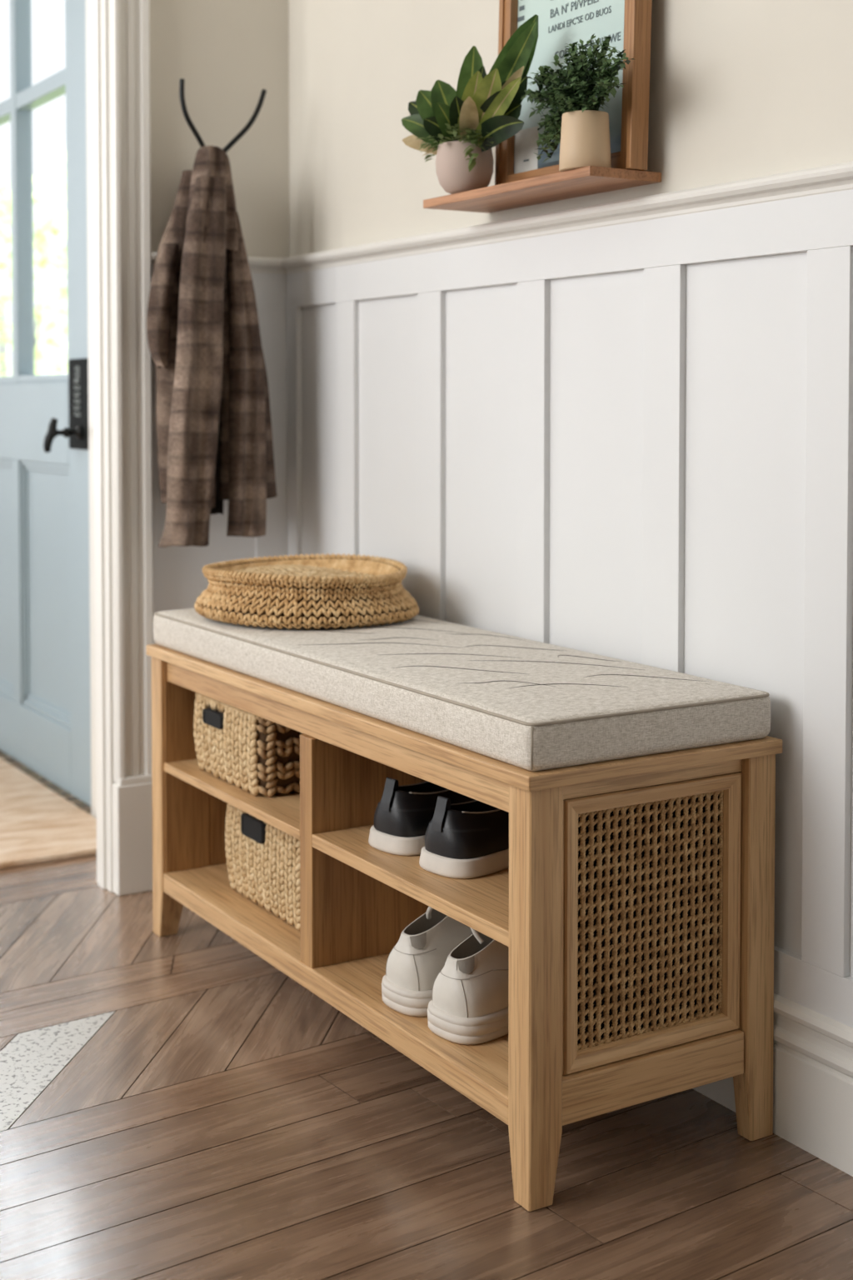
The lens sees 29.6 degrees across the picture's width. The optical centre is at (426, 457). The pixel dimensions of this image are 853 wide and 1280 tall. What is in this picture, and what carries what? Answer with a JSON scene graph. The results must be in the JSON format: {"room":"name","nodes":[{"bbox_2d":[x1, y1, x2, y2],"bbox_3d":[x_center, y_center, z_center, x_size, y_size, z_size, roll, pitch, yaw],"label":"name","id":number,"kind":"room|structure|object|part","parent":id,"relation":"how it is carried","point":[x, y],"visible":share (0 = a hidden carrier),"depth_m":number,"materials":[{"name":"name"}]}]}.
{"room":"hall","nodes":[
{"label":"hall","id":0,"kind":"room"},
{"bbox_2d":[150,0,289,644],"bbox_3d":[-1.604,-0.520,2.058,3.355,2.550,0.074,-1,2,-31],"label":"wall","id":1,"kind":"structure","parent":0,"point":[225,52],"depth_m":2.80,"materials":[{"name":"white paint"}]},
{"bbox_2d":[90,0,153,895],"bbox_3d":[-0.512,-0.368,2.720,0.081,2.200,0.098,-1,2,-31],"label":"door frame","id":2,"kind":"structure","parent":1,"relation":"attached to","point":[120,29],"depth_m":2.70,"materials":[{"name":"white paint"}]},
{"bbox_3d":[-0.492,-0.462,2.693,0.068,2.010,0.023,-1,2,-31],"label":"architrave","id":3,"kind":"part","parent":2,"relation":"part of","materials":[{"name":"white paint"}]},
{"bbox_3d":[-0.377,0.140,2.797,0.315,0.940,0.002,-1,2,-31],"label":"panel","id":4,"kind":"part","parent":1,"relation":"part of","materials":[{"name":"white paint"}]},
{"bbox_2d":[151,251,285,274],"bbox_3d":[-0.351,-0.332,2.783,0.266,0.036,0.023,-1,2,-31],"label":"chair rail","id":5,"kind":"object","parent":1,"relation":"attached to","point":[257,264],"visible":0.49,"depth_m":2.82,"materials":[{"name":"white paint"}]},
{"bbox_3d":[-0.377,0.140,2.793,0.312,0.940,0.010,-1,2,-31],"label":"frame","id":6,"kind":"part","parent":1,"relation":"part of","materials":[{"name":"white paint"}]},
{"bbox_2d":[179,78,266,153],"bbox_3d":[-0.362,-0.538,2.716,0.157,0.162,0.114,-1,2,-31],"label":"coat hook","id":7,"kind":"object","parent":1,"relation":"attached to","point":[182,81],"visible":0.73,"depth_m":2.67,"materials":[{"name":"black metal"}]},
{"bbox_2d":[146,145,277,547],"bbox_3d":[-0.355,-0.185,2.695,0.226,0.655,0.143,-1,2,-31],"label":"coat","id":8,"kind":"object","parent":7,"relation":"hanging from","point":[214,430],"visible":1,"depth_m":2.64,"materials":[{"name":"brown fabric"}]},
{"bbox_3d":[-0.368,-0.108,2.687,0.038,0.387,0.030,-1,2,-31],"label":"panel","id":9,"kind":"part","parent":8,"relation":"part of","materials":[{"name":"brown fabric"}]},
{"bbox_3d":[-0.302,-0.172,2.725,0.101,0.483,0.052,-1,2,-31],"label":"panel","id":10,"kind":"part","parent":8,"relation":"part of","materials":[{"name":"brown fabric"}]},
{"bbox_2d":[0,750,852,1279],"bbox_3d":[-1.032,0.777,1.502,4.814,0.004,8.770,-1,2,-31],"label":"floor","id":11,"kind":"structure","parent":0,"point":[180,1106],"depth_m":1.77,"materials":[{"name":"brown wood"}]},
{"bbox_2d":[0,757,96,869],"bbox_3d":[-1.221,0.710,3.197,0.950,0.012,1.072,-1,2,-31],"label":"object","id":12,"kind":"structure","parent":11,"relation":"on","point":[38,825],"depth_m":3.12,"materials":[{"name":"light wood"}]},
{"bbox_2d":[146,644,782,1211],"bbox_3d":[-0.019,0.527,2.164,0.346,0.450,1.034,-1,2,-31],"label":"storage bench","id":13,"kind":"object","parent":11,"relation":"on","point":[633,907],"visible":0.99,"depth_m":1.79,"materials":[{"name":"brown wood"}]},
{"bbox_3d":[-0.399,0.523,2.507,0.042,0.434,0.040,-1,2,-31],"label":"leg","id":14,"kind":"part","parent":13,"relation":"part of","materials":[{"name":"brown wood"}]},
{"bbox_2d":[164,759,299,839],"bbox_3d":[-0.151,0.478,2.368,0.314,0.013,0.468,-1,2,-31],"label":"shelf","id":15,"kind":"object","parent":13,"relation":"attached to","point":[281,811],"depth_m":2.27,"materials":[{"name":"brown wood"}]},
{"bbox_2d":[193,692,304,796],"bbox_3d":[-0.211,0.410,2.393,0.207,0.118,0.250,-1,2,-31],"label":"storage basket","id":16,"kind":"object","parent":13,"relation":"on","point":[256,753],"visible":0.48,"depth_m":2.28,"materials":[{"name":"beige wicker"}]},
{"bbox_3d":[-0.311,0.382,2.367,0.010,0.021,0.068,-1,2,-31],"label":"handle","id":17,"kind":"part","parent":16,"relation":"part of","materials":[{"name":"black leather"}]},
{"bbox_2d":[225,803,300,930],"bbox_3d":[-0.152,0.571,2.350,0.206,0.142,0.279,-1,2,-31],"label":"storage basket","id":18,"kind":"object","parent":13,"relation":"on","point":[263,860],"visible":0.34,"depth_m":2.29,"materials":[{"name":"beige wicker"}]},
{"bbox_3d":[-0.248,0.530,2.316,0.010,0.030,0.072,-1,2,-31],"label":"handle","id":19,"kind":"part","parent":18,"relation":"part of","materials":[{"name":"black leather"}]},
{"bbox_2d":[163,863,508,1124],"bbox_3d":[-0.025,0.664,2.165,0.316,0.030,0.986,-1,2,-31],"label":"shelf","id":20,"kind":"object","parent":13,"relation":"attached to","point":[350,981],"depth_m":2.05,"materials":[{"name":"brown wood"}]},
{"bbox_2d":[312,825,509,946],"bbox_3d":[0.107,0.491,1.945,0.314,0.016,0.457,-1,2,-31],"label":"shelf","id":21,"kind":"object","parent":13,"relation":"attached to","point":[481,903],"depth_m":1.86,"materials":[{"name":"brown wood"}]},
{"bbox_2d":[368,777,475,855],"bbox_3d":[0.040,0.435,2.057,0.252,0.088,0.099,-2,3,-40],"label":"shoe","id":22,"kind":"object","parent":13,"relation":"on","point":[403,814],"visible":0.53,"depth_m":1.98,"materials":[{"name":"black leather"}]},
{"bbox_2d":[381,906,473,1016],"bbox_3d":[0.063,0.582,1.997,0.261,0.145,0.096,-2,3,-37],"label":"sneaker","id":23,"kind":"object","parent":13,"relation":"on","point":[422,948],"visible":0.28,"depth_m":1.92,"materials":[{"name":"white leather"}]},
{"bbox_2d":[153,608,770,771],"bbox_3d":[-0.019,0.272,2.155,0.334,0.060,1.021,-1,2,-31],"label":"bench cushion","id":24,"kind":"object","parent":13,"relation":"on","point":[531,705],"visible":0.8,"depth_m":1.85,"materials":[{"name":"grey fabric"}]},
{"bbox_2d":[194,553,419,629],"bbox_3d":[-0.179,0.195,2.406,0.324,0.078,0.358,-1,2,-23],"label":"basket","id":25,"kind":"object","parent":24,"relation":"on","point":[312,591],"visible":1,"depth_m":2.29,"materials":[{"name":"beige wicker"}]},
{"bbox_2d":[419,795,509,879],"bbox_3d":[0.104,0.438,1.962,0.252,0.088,0.099,-2,3,-40],"label":"shoe","id":26,"kind":"object","parent":13,"relation":"on","point":[468,839],"visible":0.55,"depth_m":1.88,"materials":[{"name":"black leather"},{"name":"off white rubber"}]},
{"bbox_2d":[427,927,509,1044],"bbox_3d":[0.117,0.585,1.915,0.261,0.145,0.096,-2,3,-38],"label":"sneaker","id":27,"kind":"object","parent":13,"relation":"on","point":[468,1005],"visible":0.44,"depth_m":1.84,"materials":[{"name":"white leather"}]},
{"bbox_3d":[0.113,0.552,1.669,0.042,0.434,0.040,-1,2,-31],"label":"leg","id":28,"kind":"part","parent":13,"relation":"part of","materials":[{"name":"brown wood"}]},
{"bbox_3d":[0.148,0.498,1.686,0.018,0.288,0.016,-1,2,-31],"label":"panel moulding","id":29,"kind":"part","parent":13,"relation":"part of","materials":[{"name":"brown wood"}]},
{"bbox_3d":[0.243,0.361,1.740,0.241,0.018,0.016,-1,2,-31],"label":"panel moulding","id":30,"kind":"part","parent":13,"relation":"part of","materials":[{"name":"brown wood"}]},
{"bbox_3d":[0.237,0.342,1.739,0.256,0.018,0.018,-1,2,-31],"label":"rail","id":31,"kind":"part","parent":13,"relation":"part of","materials":[{"name":"brown wood"}]},
{"bbox_3d":[0.243,0.631,1.749,0.241,0.018,0.016,-1,2,-31],"label":"panel moulding","id":32,"kind":"part","parent":13,"relation":"part of","materials":[{"name":"brown wood"}]},
{"bbox_3d":[0.239,0.665,1.744,0.256,0.048,0.023,-1,2,-31],"label":"rail","id":33,"kind":"part","parent":13,"relation":"part of","materials":[{"name":"brown wood"}]},
{"bbox_3d":[0.338,0.494,1.802,0.018,0.288,0.016,-1,2,-31],"label":"panel moulding","id":34,"kind":"part","parent":13,"relation":"part of","materials":[{"name":"brown wood"}]},
{"bbox_3d":[0.368,0.547,1.817,0.040,0.434,0.026,-1,2,-31],"label":"leg","id":35,"kind":"part","parent":13,"relation":"part of","materials":[{"name":"brown wood"}]},
{"bbox_2d":[286,0,852,1028],"bbox_3d":[1.041,-0.477,0.837,0.111,2.550,4.915,-1,2,-31],"label":"wall","id":36,"kind":"structure","parent":0,"point":[631,442],"depth_m":2.05,"materials":[{"name":"white paint"}]},
{"bbox_2d":[423,165,661,213],"bbox_3d":[0.142,-0.350,2.124,0.110,0.012,0.384,-1,2,-31],"label":"wall shelf","id":37,"kind":"object","parent":36,"relation":"attached to","point":[589,180],"visible":1,"depth_m":2.08,"materials":[{"name":"brown wood"}]},
{"bbox_2d":[401,14,538,194],"bbox_3d":[0.064,-0.464,2.157,0.101,0.213,0.274,-1,2,-31],"label":"plant","id":38,"kind":"object","parent":37,"relation":"on","point":[462,127],"visible":0.98,"depth_m":2.15,"materials":[{"name":"green plant"}]},
{"bbox_3d":[0.052,-0.393,2.200,0.079,0.067,0.079,-1,2,-31],"label":"pot","id":39,"kind":"part","parent":38,"relation":"part of","materials":[{"name":"ceramic"}]},
{"bbox_2d":[495,0,652,184],"bbox_3d":[0.187,-0.576,2.087,0.027,0.440,0.296,1,1,-31],"label":"picture frame","id":40,"kind":"object","parent":37,"relation":"on","point":[628,22],"visible":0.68,"depth_m":2.06,"materials":[{"name":"brown wood"}]},
{"bbox_3d":[0.183,-0.368,2.092,0.023,0.024,0.248,1,1,-31],"label":"frame rail","id":41,"kind":"part","parent":40,"relation":"part of","materials":[{"name":"brown wood"}]},
{"bbox_2d":[514,0,624,174],"bbox_3d":[0.190,-0.575,2.090,0.018,0.396,0.252,-1,2,-31],"label":"print","id":42,"kind":"object","parent":40,"relation":"on","point":[561,22],"depth_m":2.11,"materials":[{"name":"grey paper"}]},
{"bbox_2d":[520,33,635,171],"bbox_3d":[0.185,-0.430,1.978,0.078,0.158,0.286,-1,2,-31],"label":"leaf plant","id":43,"kind":"object","parent":37,"relation":"on","point":[584,136],"visible":1,"depth_m":1.95,"materials":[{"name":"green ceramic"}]},
{"bbox_3d":[0.194,-0.386,1.977,0.064,0.069,0.064,-1,2,-31],"label":"pot","id":44,"kind":"part","parent":43,"relation":"part of","materials":[{"name":"beige ceramic"}]},
{"bbox_2d":[280,160,852,274],"bbox_3d":[1.008,-0.262,0.786,0.029,0.036,4.849,-1,2,-31],"label":"chair rail","id":45,"kind":"object","parent":36,"relation":"attached to","point":[839,177],"visible":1,"depth_m":2.06,"materials":[{"name":"white paint"}]},
{"bbox_3d":[1.022,0.209,0.806,0.002,0.940,4.841,-1,2,-31],"label":"panel","id":46,"kind":"part","parent":36,"relation":"part of","materials":[{"name":"white paint"}]},
{"bbox_2d":[692,993,852,1176],"bbox_3d":[1.011,0.720,0.822,0.021,0.158,4.849,-1,2,-31],"label":"baseboard","id":47,"kind":"structure","parent":36,"relation":"attached to","point":[813,1051],"depth_m":1.77,"materials":[{"name":"white paint"}]},
{"bbox_3d":[-1.168,-0.592,4.112,0.100,2.550,2.990,-1,2,-31],"label":"wall","id":48,"kind":"structure","parent":0,"visible":0},
{"bbox_2d":[0,0,91,806],"bbox_3d":[-0.929,-0.335,3.597,0.127,2.048,0.973,-1,2,-31],"label":"door","id":49,"kind":"structure","parent":48,"relation":"in","point":[45,679],"depth_m":3.50,"materials":[{"name":"blue paint"}]},
{"bbox_3d":[-1.009,0.274,3.817,0.026,0.554,0.314,-1,2,-31],"label":"panel","id":50,"kind":"part","parent":49,"relation":"part of","materials":[{"name":"blue paint"}]},
{"bbox_3d":[-0.812,0.285,3.495,0.026,0.554,0.339,-1,2,-31],"label":"panel","id":51,"kind":"part","parent":49,"relation":"part of","materials":[{"name":"blue paint"}]},
{"bbox_3d":[-0.726,-0.046,3.224,0.074,0.070,0.030,-1,2,-31],"label":"handle","id":52,"kind":"part","parent":49,"relation":"part of","materials":[{"name":"black metal"}]},
{"bbox_3d":[-0.698,-0.109,3.253,0.008,0.182,0.117,-1,2,-31],"label":"handle plate","id":53,"kind":"part","parent":49,"relation":"part of","materials":[{"name":"black metal"}]},
{"bbox_2d":[85,0,96,818],"bbox_3d":[-0.890,-0.359,3.614,0.072,2.120,1.122,-1,2,-31],"label":"door frame","id":54,"kind":"structure","parent":48,"relation":"attached to","point":[88,106],"depth_m":3.18,"materials":[{"name":"white paint"}]},
{"label":"outside","id":55,"kind":"structure","parent":0,"visible":0},
{"bbox_3d":[0.226,0.483,10.855,8.200,0.050,12.400,-1,2,-31],"label":"ground","id":56,"kind":"structure","parent":55,"visible":0},
{"bbox_2d":[0,180,67,376],"bbox_3d":[-1.860,-0.306,6.998,1.297,1.802,1.324,-1,2,-31],"label":"foliage","id":57,"kind":"object","parent":56,"relation":"on","point":[39,236],"visible":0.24,"depth_m":6.98,"materials":[{"name":"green plant"}]},
{"bbox_3d":[-1.823,-0.063,7.014,0.314,1.315,0.313,-1,2,-31],"label":"stem","id":58,"kind":"part","parent":57,"relation":"part of","materials":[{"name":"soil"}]}
]}

